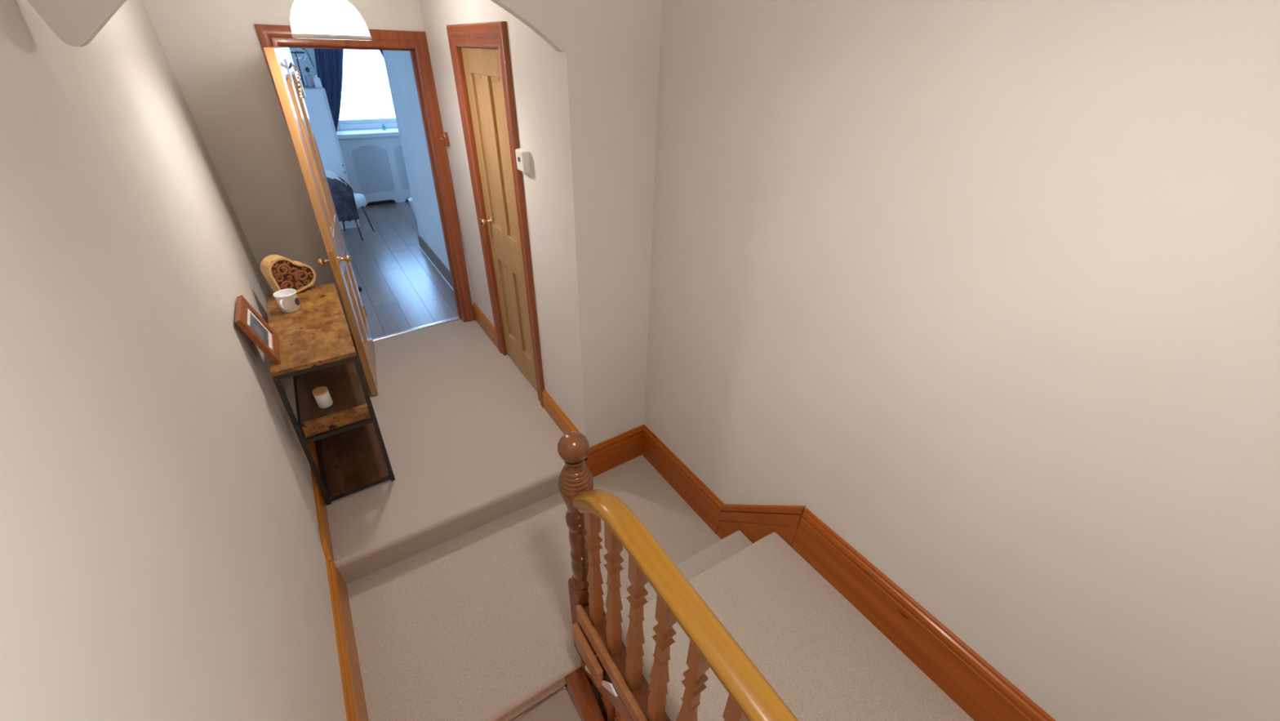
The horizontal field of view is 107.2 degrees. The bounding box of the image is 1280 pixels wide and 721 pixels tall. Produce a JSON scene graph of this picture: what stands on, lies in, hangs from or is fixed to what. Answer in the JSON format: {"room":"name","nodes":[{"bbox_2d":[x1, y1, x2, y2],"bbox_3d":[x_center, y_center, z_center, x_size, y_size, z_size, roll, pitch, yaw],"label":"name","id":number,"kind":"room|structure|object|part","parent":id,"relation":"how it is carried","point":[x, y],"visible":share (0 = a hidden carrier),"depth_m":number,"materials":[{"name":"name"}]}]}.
{"room":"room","nodes":[
{"label":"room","id":0,"kind":"room"},
{"bbox_2d":[0,0,346,720],"bbox_3d":[-1.066,1.146,1.556,0.120,5.900,5.650,-19,39,-29],"label":"wall","id":1,"kind":"structure","parent":0,"point":[162,557],"depth_m":0.98,"materials":[{"name":"beige paint"}]},
{"bbox_2d":[306,435,368,720],"bbox_3d":[-1.344,0.980,2.085,0.021,0.318,4.040,-19,39,-29],"label":"baseboard","id":2,"kind":"structure","parent":1,"relation":"attached to","point":[356,709],"depth_m":1.95,"materials":[{"name":"brown wood"}]},
{"bbox_2d":[142,0,475,333],"bbox_3d":[-1.947,-1.157,3.199,1.528,2.900,0.122,-21,40,-31],"label":"wall","id":3,"kind":"structure","parent":0,"point":[213,51],"depth_m":2.70,"materials":[{"name":"beige paint"}]},
{"bbox_2d":[263,46,377,395],"bbox_3d":[-1.887,-0.768,2.911,0.166,1.944,0.725,-14,36,-23],"label":"door","id":4,"kind":"structure","parent":3,"relation":"in","point":[294,108],"depth_m":2.69,"materials":[{"name":"brown wood"}]},
{"bbox_2d":[285,58,298,82],"bbox_3d":[-1.791,-1.498,2.442,0.044,0.100,0.111,-14,37,-23],"label":"hook","id":5,"kind":"object","parent":4,"relation":"attached to","point":[291,64],"visible":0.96,"depth_m":2.42,"materials":[{"name":"silver metal"}]},
{"bbox_3d":[-1.808,-1.494,2.435,0.007,0.100,0.024,-14,37,-23],"label":"plate","id":6,"kind":"part","parent":5,"relation":"part of","materials":[{"name":"silver metal"}]},
{"bbox_3d":[-1.778,-1.498,2.415,0.034,0.044,0.062,-19,39,-29],"label":"arm","id":7,"kind":"part","parent":5,"relation":"part of","materials":[{"name":"silver metal"}]},
{"bbox_2d":[295,71,302,97],"bbox_3d":[-1.763,-1.425,2.441,0.026,0.121,0.036,-19,39,-29],"label":"necklace","id":8,"kind":"object","parent":5,"relation":"hanging from","point":[296,73],"visible":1,"depth_m":2.44,"materials":[{"name":"white ceramic"}]},
{"bbox_3d":[-1.794,-1.080,2.551,0.058,0.792,0.201,-14,37,-23],"label":"panel","id":9,"kind":"part","parent":4,"relation":"part of","materials":[{"name":"brown wood"}]},
{"bbox_3d":[-1.928,-1.228,2.771,0.058,0.792,0.201,-14,37,-23],"label":"panel","id":10,"kind":"part","parent":4,"relation":"part of","materials":[{"name":"brown wood"}]},
{"bbox_3d":[-1.801,-0.566,2.696,0.064,0.052,0.052,-14,37,-23],"label":"knob","id":11,"kind":"part","parent":4,"relation":"part of","materials":[{"name":"gold metal"}]},
{"bbox_3d":[-1.728,-0.546,2.672,0.026,0.140,0.002,-14,37,-23],"label":"latch plate","id":12,"kind":"part","parent":4,"relation":"part of","materials":[{"name":"gold metal"}]},
{"bbox_3d":[-1.710,-0.590,2.736,0.064,0.052,0.052,-14,37,-23],"label":"knob","id":13,"kind":"part","parent":4,"relation":"part of","materials":[{"name":"gold metal"}]},
{"bbox_3d":[-1.842,-0.308,3.038,0.052,0.575,0.200,-14,37,-23],"label":"panel","id":14,"kind":"part","parent":4,"relation":"part of","materials":[{"name":"brown wood"}]},
{"bbox_3d":[-1.976,-0.457,3.258,0.052,0.575,0.200,-14,37,-23],"label":"panel","id":15,"kind":"part","parent":4,"relation":"part of","materials":[{"name":"brown wood"}]},
{"bbox_2d":[350,333,357,351],"bbox_3d":[-2.313,-0.084,3.505,0.381,0.150,0.018,-21,40,-31],"label":"baseboard","id":16,"kind":"structure","parent":3,"relation":"attached to","point":[353,342],"depth_m":3.58,"materials":[{"name":"brown wood"}]},
{"bbox_2d":[253,23,474,322],"bbox_3d":[-1.792,-1.109,3.358,0.943,2.053,0.158,-21,40,-31],"label":"trim","id":17,"kind":"structure","parent":3,"relation":"attached to","point":[268,35],"depth_m":3.16,"materials":[{"name":"red wood"}]},
{"bbox_2d":[372,316,458,341],"bbox_3d":[-1.861,-0.271,3.943,0.726,0.007,0.040,-21,40,-31],"label":"trim","id":18,"kind":"structure","parent":3,"relation":"attached to","point":[455,317],"depth_m":3.93,"materials":[{"name":"silver metal"}]},
{"bbox_2d":[289,48,398,131],"bbox_3d":[-4.115,-3.449,6.404,4.881,2.700,0.200,-19,39,-29],"label":"wall","id":19,"kind":"structure","parent":0,"point":[306,63],"depth_m":5.97,"materials":[{"name":"paint"}]},
{"bbox_2d":[314,48,343,131],"bbox_3d":[-3.939,-3.728,6.038,0.598,1.466,0.090,-19,39,-29],"label":"curtain","id":20,"kind":"object","parent":19,"relation":"hanging from","point":[329,62],"visible":0.51,"depth_m":6.06,"materials":[{"name":"blue fabric"}]},
{"bbox_2d":[313,48,397,130],"bbox_3d":[-3.683,-3.904,6.430,1.220,1.345,0.060,-19,39,-29],"label":"window","id":21,"kind":"structure","parent":19,"relation":"attached to","point":[374,123],"depth_m":6.65,"materials":[{"name":"white"}]},
{"bbox_3d":[-3.690,-3.818,6.486,1.080,0.990,0.035,-19,39,-29],"label":"sash","id":22,"kind":"part","parent":21,"relation":"part of","materials":[{"name":"white plastic"}]},
{"bbox_2d":[26,0,662,461],"bbox_3d":[-0.663,-0.448,1.816,1.812,3.500,0.050,-19,39,-29],"label":"wall","id":23,"kind":"structure","parent":0,"point":[609,50],"depth_m":1.97,"materials":[{"name":"beige paint"}]},
{"bbox_2d":[584,424,644,477],"bbox_3d":[-0.149,0.556,2.867,0.429,0.234,0.021,-19,39,-29],"label":"baseboard","id":24,"kind":"structure","parent":23,"relation":"attached to","point":[603,456],"depth_m":2.85,"materials":[{"name":"brown wood"}]},
{"bbox_2d":[382,50,449,271],"bbox_3d":[-1.063,-2.265,4.750,2.276,2.700,1.860,-19,39,-29],"label":"wall","id":25,"kind":"structure","parent":0,"point":[398,64],"depth_m":4.46,"materials":[{"name":"paint"}]},
{"bbox_2d":[417,234,453,291],"bbox_3d":[-1.800,-1.038,4.986,0.628,0.150,1.918,-19,39,-29],"label":"baseboard","id":26,"kind":"structure","parent":25,"relation":"attached to","point":[431,255],"depth_m":4.95,"materials":[{"name":"white"}]},
{"bbox_2d":[325,199,584,584],"bbox_3d":[-2.328,-0.787,4.912,4.994,0.218,6.531,-19,39,-29],"label":"floor","id":27,"kind":"structure","parent":0,"point":[468,446],"depth_m":2.99,"materials":[{"name":"beige carpet"}]},
{"bbox_2d":[266,282,395,505],"bbox_3d":[-1.694,0.144,2.587,0.352,0.810,0.898,-19,39,-29],"label":"shelving unit","id":28,"kind":"object","parent":27,"relation":"on","point":[317,349],"visible":0.98,"depth_m":2.39,"materials":[{"name":"brown wood"}]},
{"bbox_2d":[235,294,280,364],"bbox_3d":[-1.670,-0.134,2.067,0.083,0.234,0.278,-19,39,-29],"label":"picture frame","id":29,"kind":"object","parent":28,"relation":"on","point":[253,325],"visible":1,"depth_m":2.04,"materials":[{"name":"red wood"}]},
{"bbox_2d":[249,313,268,346],"bbox_3d":[-1.667,-0.135,2.068,0.030,0.107,0.151,-19,39,-29],"label":"photo","id":30,"kind":"object","parent":29,"relation":"attached to","point":[260,330],"depth_m":2.07},
{"bbox_2d":[272,288,301,312],"bbox_3d":[-1.824,-0.305,2.438,0.100,0.094,0.114,15,36,20],"label":"mug","id":31,"kind":"object","parent":28,"relation":"on","point":[287,300],"visible":1,"depth_m":2.42,"materials":[{"name":"white ceramic"}]},
{"bbox_3d":[-1.808,-0.278,2.392,0.011,0.065,0.035,-6,34,-11],"label":"handle","id":32,"kind":"part","parent":31,"relation":"part of","materials":[{"name":"white ceramic"}]},
{"bbox_2d":[260,254,315,293],"bbox_3d":[-1.919,-0.477,2.587,0.085,0.214,0.214,19,37,24],"label":"heart","id":33,"kind":"object","parent":28,"relation":"on","point":[281,273],"visible":0.88,"depth_m":2.54,"materials":[{"name":"brown wood"}]},
{"bbox_3d":[-1.579,0.400,2.223,0.047,0.788,0.029,-19,39,-29],"label":"leg","id":34,"kind":"part","parent":28,"relation":"part of","materials":[{"name":"black metal"}]},
{"bbox_3d":[-1.675,-0.173,2.392,0.325,0.020,0.888,-19,39,-29],"label":"rail","id":35,"kind":"part","parent":28,"relation":"part of","materials":[{"name":"brown wood"}]},
{"bbox_2d":[311,386,333,408],"bbox_3d":[-1.539,0.179,2.291,0.064,0.088,0.064,-19,39,-29],"label":"candle jar","id":36,"kind":"object","parent":28,"relation":"on","point":[322,395],"visible":1,"depth_m":2.27,"materials":[{"name":"white ceramic"}]},
{"bbox_3d":[-1.538,0.147,2.270,0.064,0.012,0.064,-19,39,-29],"label":"lid","id":37,"kind":"part","parent":36,"relation":"part of","materials":[{"name":"brown wood"}]},
{"bbox_2d":[295,360,367,422],"bbox_3d":[-1.696,0.090,2.568,0.282,0.070,0.824,-19,39,-29],"label":"shelf","id":38,"kind":"object","parent":28,"relation":"attached to","point":[342,381],"depth_m":2.41,"materials":[{"name":"brown wood"}]},
{"bbox_3d":[-1.689,0.139,2.577,0.325,0.019,0.864,-19,39,-29],"label":"rail","id":39,"kind":"part","parent":28,"relation":"part of","materials":[{"name":"black metal"}]},
{"bbox_3d":[-1.712,0.465,2.784,0.325,0.020,0.888,-19,39,-29],"label":"rail","id":40,"kind":"part","parent":28,"relation":"part of","materials":[{"name":"black metal"}]},
{"bbox_2d":[319,417,389,497],"bbox_3d":[-1.708,0.460,2.774,0.284,0.016,0.864,-19,39,-29],"label":"shelf","id":41,"kind":"object","parent":28,"relation":"attached to","point":[352,460],"depth_m":2.61,"materials":[{"name":"brown wood"}]},
{"bbox_3d":[-1.327,0.313,2.368,0.047,0.788,0.029,-19,39,-29],"label":"leg","id":42,"kind":"part","parent":28,"relation":"part of","materials":[{"name":"black metal"}]},
{"bbox_2d":[302,87,359,229],"bbox_3d":[-4.066,-2.375,5.641,0.926,1.543,0.668,-19,39,-29],"label":"cabinet","id":43,"kind":"object","parent":27,"relation":"on","point":[316,100],"visible":0.23,"depth_m":5.41,"materials":[{"name":"white wood"}]},
{"bbox_2d":[290,51,307,87],"bbox_3d":[-3.764,-3.225,5.239,0.174,0.334,0.110,-19,39,-29],"label":"stand","id":44,"kind":"object","parent":43,"relation":"on","point":[291,52],"visible":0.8,"depth_m":5.18,"materials":[{"name":"grey metal"}]},
{"bbox_2d":[290,51,304,53],"bbox_3d":[-3.761,-3.358,5.151,0.170,0.014,0.100,-19,39,-29],"label":"tray","id":45,"kind":"object","parent":44,"relation":"on","point":[291,52],"depth_m":5.13,"materials":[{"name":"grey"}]},
{"bbox_3d":[-3.769,-3.226,5.234,0.025,0.310,0.016,-19,39,-29],"label":"post","id":46,"kind":"part","parent":44,"relation":"part of","materials":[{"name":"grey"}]},
{"bbox_2d":[293,48,315,67],"bbox_3d":[-3.708,-3.378,5.171,0.161,0.288,0.131,-19,39,-29],"label":"potted plant","id":47,"kind":"object","parent":44,"relation":"on","point":[300,50],"visible":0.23,"depth_m":5.16,"materials":[{"name":"green plant"}]},
{"bbox_3d":[-3.729,-3.395,5.151,0.076,0.048,0.075,-19,39,-29],"label":"pot","id":48,"kind":"part","parent":47,"relation":"part of","materials":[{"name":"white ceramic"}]},
{"bbox_2d":[304,75,315,88],"bbox_3d":[-3.677,-3.110,5.271,0.088,0.112,0.088,-19,39,-29],"label":"striped pot","id":49,"kind":"object","parent":43,"relation":"on","point":[309,81],"visible":0.97,"depth_m":5.24,"materials":[{"name":"ceramic"}]},
{"bbox_2d":[305,66,310,75],"bbox_3d":[-3.670,-3.156,5.246,0.052,0.176,0.050,-19,39,-29],"label":"dried flower","id":50,"kind":"object","parent":49,"relation":"in","point":[307,69],"visible":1,"depth_m":5.20,"materials":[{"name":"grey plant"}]},
{"bbox_2d":[312,75,322,88],"bbox_3d":[-3.593,-3.104,5.256,0.068,0.122,0.066,-19,39,-29],"label":"bottle","id":51,"kind":"object","parent":43,"relation":"on","point":[317,81],"visible":1,"depth_m":5.24,"materials":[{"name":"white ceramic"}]},
{"bbox_2d":[342,193,374,239],"bbox_3d":[-3.490,-1.844,5.558,0.409,0.782,0.458,0,33,-3],"label":"upholstered chair","id":52,"kind":"object","parent":27,"relation":"on","point":[360,199],"visible":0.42,"depth_m":5.61,"materials":[{"name":"white fabric"}]},
{"bbox_2d":[324,169,346,185],"bbox_3d":[-3.465,-2.023,5.219,0.397,0.180,0.157,0,33,-3],"label":"fur throw","id":53,"kind":"object","parent":52,"relation":"on","point":[329,174],"visible":0.39,"depth_m":5.16,"materials":[{"name":"white fur"}]},
{"bbox_2d":[326,176,359,222],"bbox_3d":[-3.422,-1.829,5.328,0.362,0.522,0.089,-7,34,-13],"label":"jacket","id":54,"kind":"object","parent":52,"relation":"on","point":[342,194],"visible":0.58,"depth_m":5.34,"materials":[{"name":"fabric"}]},
{"bbox_3d":[-3.343,-1.604,5.587,0.088,0.356,0.026,30,42,35],"label":"leg","id":55,"kind":"part","parent":52,"relation":"part of","materials":[{"name":"brown metal"}]},
{"bbox_3d":[-3.491,-1.876,5.572,0.409,0.116,0.399,-2,33,-6],"label":"seat","id":56,"kind":"part","parent":52,"relation":"part of","materials":[{"name":"white fabric"}]},
{"bbox_3d":[-3.369,-1.765,5.831,0.024,0.356,0.079,21,38,27],"label":"leg","id":57,"kind":"part","parent":52,"relation":"part of","materials":[{"name":"brown metal"}]},
{"bbox_2d":[336,128,411,206],"bbox_3d":[-3.591,-2.816,6.875,1.263,0.953,0.329,-19,39,-29],"label":"radiator cover","id":58,"kind":"object","parent":27,"relation":"on","point":[374,161],"visible":0.6,"depth_m":6.67,"materials":[{"name":"white wood"}]},
{"bbox_2d":[336,128,399,139],"bbox_3d":[-3.577,-3.193,6.629,1.259,0.053,0.329,-19,39,-29],"label":"shelf","id":59,"kind":"object","parent":58,"relation":"attached to","point":[388,133],"depth_m":6.46,"materials":[{"name":"white wood"}]},
{"bbox_2d":[351,145,394,194],"bbox_3d":[-3.770,-2.698,6.674,0.475,0.628,0.006,-19,39,-29],"label":"lattice grille","id":60,"kind":"object","parent":58,"relation":"attached to","point":[389,162],"depth_m":6.67,"materials":[{"name":"white"}]},
{"bbox_3d":[-3.500,-3.115,6.580,0.980,0.018,0.016,-19,39,-29],"label":"shelf moulding","id":61,"kind":"part","parent":58,"relation":"part of","materials":[{"name":"white wood"}]},
{"bbox_2d":[393,144,409,189],"bbox_3d":[-3.326,-2.851,6.930,0.475,0.628,0.006,-19,39,-29],"label":"lattice grille","id":62,"kind":"object","parent":58,"relation":"attached to","point":[398,177],"depth_m":6.85,"materials":[{"name":"white"}]},
{"bbox_2d":[407,197,416,219],"bbox_3d":[-2.949,-2.038,6.346,0.260,0.268,0.260,-19,39,-29],"label":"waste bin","id":63,"kind":"object","parent":27,"relation":"on","point":[410,199],"visible":0.16,"depth_m":6.25,"materials":[{"name":"white plastic"}]},
{"bbox_2d":[418,0,581,432],"bbox_3d":[-0.852,-0.886,2.932,0.110,3.000,2.100,-19,39,-29],"label":"wall","id":64,"kind":"structure","parent":0,"point":[535,65],"depth_m":2.38,"materials":[{"name":"beige paint"}]},
{"bbox_2d":[440,132,449,146],"bbox_3d":[-1.340,-1.513,3.230,0.055,0.085,0.050,-19,39,-29],"label":"hook","id":65,"kind":"object","parent":64,"relation":"attached to","point":[445,135],"visible":1,"depth_m":3.22,"materials":[{"name":"red wood"}]},
{"bbox_2d":[446,21,544,407],"bbox_3d":[-0.790,-0.769,2.868,0.136,2.077,0.840,-19,39,-29],"label":"trim","id":66,"kind":"structure","parent":64,"relation":"attached to","point":[486,34],"depth_m":2.61,"materials":[{"name":"red wood"}]},
{"bbox_2d":[461,47,537,391],"bbox_3d":[-0.828,-0.719,2.872,0.101,1.971,0.647,-19,39,-29],"label":"door","id":67,"kind":"structure","parent":64,"relation":"in","point":[482,69],"depth_m":2.76,"materials":[{"name":"brown wood"}]},
{"bbox_3d":[-0.980,-0.881,3.000,0.063,0.052,0.052,-19,39,-29],"label":"knob","id":68,"kind":"part","parent":67,"relation":"part of","materials":[{"name":"gold metal"}]},
{"bbox_3d":[-0.864,-1.176,2.726,0.032,0.819,0.168,-19,39,-29],"label":"panel","id":69,"kind":"part","parent":67,"relation":"part of","materials":[{"name":"brown wood"}]},
{"bbox_3d":[-0.714,-1.050,2.542,0.032,0.819,0.168,-19,39,-29],"label":"panel","id":70,"kind":"part","parent":67,"relation":"part of","materials":[{"name":"brown wood"}]},
{"bbox_3d":[-0.889,-0.401,3.235,0.032,0.575,0.168,-19,39,-29],"label":"panel","id":71,"kind":"part","parent":67,"relation":"part of","materials":[{"name":"brown wood"}]},
{"bbox_3d":[-0.739,-0.275,3.050,0.032,0.575,0.168,-19,39,-29],"label":"panel","id":72,"kind":"part","parent":67,"relation":"part of","materials":[{"name":"brown wood"}]},
{"bbox_2d":[515,147,533,177],"bbox_3d":[-0.549,-0.929,2.223,0.041,0.117,0.106,-19,39,-29],"label":"thermostat","id":73,"kind":"object","parent":64,"relation":"attached to","point":[523,157],"visible":1,"depth_m":2.19,"materials":[{"name":"beige plastic"}]},
{"bbox_2d":[472,302,587,460],"bbox_3d":[-0.864,0.044,3.373,0.021,0.160,1.990,-19,39,-29],"label":"baseboard","id":74,"kind":"structure","parent":64,"relation":"attached to","point":[559,417],"depth_m":3.02,"materials":[{"name":"brown wood"}]},
{"bbox_2d":[346,454,720,720],"bbox_3d":[-0.453,1.133,2.398,1.752,0.232,0.986,-19,39,-29],"label":"floor","id":75,"kind":"structure","parent":0,"point":[475,624],"depth_m":2.16,"materials":[{"name":"beige carpet"}]},
{"bbox_2d":[515,687,582,720],"bbox_3d":[-0.324,2.239,1.822,0.701,1.060,1.205,-19,39,-29],"label":"staircase","id":76,"kind":"structure","parent":75,"relation":"attached to","point":[560,706],"depth_m":2.00,"materials":[{"name":"beige carpet"}]},
{"bbox_2d":[511,684,566,720],"bbox_3d":[-0.612,1.526,1.912,0.697,0.022,0.024,-19,39,-29],"label":"rod","id":77,"kind":"object","parent":76,"relation":"attached to","point":[564,686],"visible":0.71,"depth_m":2.01,"materials":[{"name":"silver metal"}]},
{"bbox_2d":[565,666,604,720],"bbox_3d":[0.034,2.248,2.017,0.074,1.610,1.225,-19,39,-29],"label":"string","id":78,"kind":"object","parent":76,"relation":"attached to","point":[580,691],"visible":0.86,"depth_m":1.96,"materials":[{"name":"brown wood"}]},
{"bbox_2d":[557,431,600,684],"bbox_3d":[-0.215,0.833,1.771,0.111,1.474,0.111,-19,39,-29],"label":"newel post","id":79,"kind":"object","parent":75,"relation":"on","point":[575,478],"visible":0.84,"depth_m":1.49,"materials":[{"name":"brown wood"}]},
{"bbox_2d":[572,488,798,720],"bbox_3d":[0.266,0.728,0.853,0.072,0.182,1.593,-19,39,-29],"label":"handrail","id":80,"kind":"object","parent":79,"relation":"attached to","point":[750,691],"visible":1,"depth_m":0.99,"materials":[{"name":"brown wood"}]},
{"bbox_2d":[603,529,831,715],"bbox_3d":[0.270,1.075,1.998,0.819,0.442,0.534,-19,39,-29],"label":"staircase","id":81,"kind":"structure","parent":75,"relation":"on","point":[753,589],"depth_m":1.86,"materials":[{"name":"beige carpet"}]},
{"bbox_2d":[590,683,598,703],"bbox_3d":[-0.296,2.330,2.844,1.912,2.450,0.050,-19,39,-29],"label":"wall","id":82,"kind":"structure","parent":0,"point":[594,688],"depth_m":2.44,"materials":[{"name":"beige paint"}]},
{"bbox_2d":[597,666,616,720],"bbox_3d":[0.531,2.802,1.833,0.030,2.715,2.700,-19,39,-29],"label":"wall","id":83,"kind":"structure","parent":0,"point":[601,702],"depth_m":2.45,"materials":[{"name":"beige paint"}]},
{"bbox_2d":[668,581,973,720],"bbox_3d":[0.660,1.720,0.814,1.707,0.200,2.170,-19,39,-29],"label":"stair step","id":84,"kind":"structure","parent":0,"point":[828,661],"depth_m":1.62,"materials":[{"name":"beige carpet"}]},
{"bbox_2d":[571,604,671,720],"bbox_3d":[0.159,1.394,1.410,0.110,0.440,1.352,-19,39,-29],"label":"stair stringer","id":85,"kind":"object","parent":84,"relation":"attached to","point":[633,705],"visible":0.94,"depth_m":1.63,"materials":[{"name":"brown wood"}]},
{"bbox_3d":[-0.196,1.092,1.754,0.024,0.110,0.202,-19,39,-29],"label":"trim","id":86,"kind":"part","parent":85,"relation":"part of","materials":[{"name":"brown wood"}]},
{"bbox_2d":[583,511,604,626],"bbox_3d":[-0.149,0.685,1.550,0.043,0.623,0.043,-19,39,-29],"label":"baluster","id":87,"kind":"object","parent":85,"relation":"on","point":[592,522],"visible":0.98,"depth_m":1.53,"materials":[{"name":"brown wood"}]},
{"bbox_2d":[600,673,614,720],"bbox_3d":[-0.134,1.496,2.016,0.045,0.580,0.045,-19,39,-29],"label":"baluster","id":88,"kind":"object","parent":85,"relation":"attached to","point":[608,714],"visible":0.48,"depth_m":1.98,"materials":[{"name":"brown wood"}]},
{"bbox_2d":[604,522,623,657],"bbox_3d":[-0.080,0.714,1.448,0.043,0.689,0.043,-19,39,-29],"label":"baluster","id":89,"kind":"object","parent":85,"relation":"on","point":[613,604],"visible":0.96,"depth_m":1.43,"materials":[{"name":"brown wood"}]},
{"bbox_2d":[613,707,626,720],"bbox_3d":[-0.077,1.544,1.946,0.045,0.580,0.045,-19,39,-29],"label":"baluster","id":90,"kind":"object","parent":85,"relation":"attached to","point":[619,717],"visible":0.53,"depth_m":1.81,"materials":[{"name":"brown wood"}]},
{"bbox_2d":[625,554,648,691],"bbox_3d":[-0.012,0.767,1.361,0.043,0.700,0.043,-19,39,-29],"label":"baluster","id":91,"kind":"object","parent":85,"relation":"on","point":[637,590],"visible":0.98,"depth_m":1.35,"materials":[{"name":"brown wood"}]},
{"bbox_2d":[646,594,676,720],"bbox_3d":[0.056,0.825,1.278,0.043,0.699,0.043,-19,39,-29],"label":"baluster","id":92,"kind":"object","parent":85,"relation":"on","point":[664,630],"visible":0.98,"depth_m":1.25,"materials":[{"name":"brown wood"}]},
{"bbox_2d":[675,640,709,720],"bbox_3d":[0.124,0.882,1.194,0.043,0.698,0.043,-19,39,-29],"label":"baluster","id":93,"kind":"object","parent":85,"relation":"on","point":[695,677],"visible":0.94,"depth_m":1.09,"materials":[{"name":"brown wood"}]},
{"bbox_2d":[722,693,748,720],"bbox_3d":[0.192,0.940,1.111,0.043,0.697,0.043,-19,39,-29],"label":"baluster","id":94,"kind":"object","parent":85,"relation":"on","point":[732,712],"visible":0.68,"depth_m":0.94,"materials":[{"name":"brown wood"}]},
{"bbox_2d":[644,0,1279,720],"bbox_3d":[1.039,1.112,1.712,0.120,5.900,3.550,-19,39,-29],"label":"wall","id":95,"kind":"structure","parent":0,"point":[987,292],"depth_m":1.16,"materials":[{"name":"beige paint"}]},
{"bbox_2d":[642,424,724,533],"bbox_3d":[0.216,0.663,2.722,0.021,0.234,0.727,-19,39,-29],"label":"baseboard","id":96,"kind":"structure","parent":95,"relation":"attached to","point":[691,488],"depth_m":2.67,"materials":[{"name":"brown wood"}]},
{"bbox_2d":[716,504,805,546],"bbox_3d":[0.540,0.760,2.219,0.023,0.639,0.415,-19,39,-29],"label":"baseboard","id":97,"kind":"structure","parent":95,"relation":"attached to","point":[755,522],"depth_m":2.17,"materials":[{"name":"brown wood"}]},
{"bbox_3d":[0.542,0.730,2.200,0.022,0.478,0.415,-19,39,-29],"label":"panel","id":98,"kind":"part","parent":97,"relation":"part of","materials":[{"name":"brown wood"}]},
{"bbox_3d":[0.542,0.680,2.168,0.023,0.448,0.413,-19,39,-29],"label":"moulding","id":99,"kind":"part","parent":97,"relation":"part of","materials":[{"name":"brown wood"}]},
{"bbox_2d":[791,507,1055,720],"bbox_3d":[1.319,1.250,1.163,0.021,0.238,2.355,-19,39,-29],"label":"baseboard","id":100,"kind":"structure","parent":95,"relation":"attached to","point":[984,693],"depth_m":1.61,"materials":[{"name":"brown wood"}]},
{"bbox_3d":[-1.372,-1.888,1.788,1.574,0.100,2.150,-19,39,-29],"label":"ceiling","id":101,"kind":"structure","parent":0,"visible":0},
{"bbox_2d":[291,0,372,40],"bbox_3d":[-1.323,-1.605,1.912,0.304,0.506,0.304,-19,39,-29],"label":"pendant lamp","id":102,"kind":"object","parent":101,"relation":"hanging from","point":[330,27],"visible":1,"depth_m":1.98,"materials":[{"name":"white glass"}]},
{"bbox_3d":[-1.328,-1.445,2.017,0.060,0.100,0.060,-19,39,-29],"label":"bulb","id":103,"kind":"part","parent":102,"relation":"part of","materials":[{"name":"white glass"}]}
]}

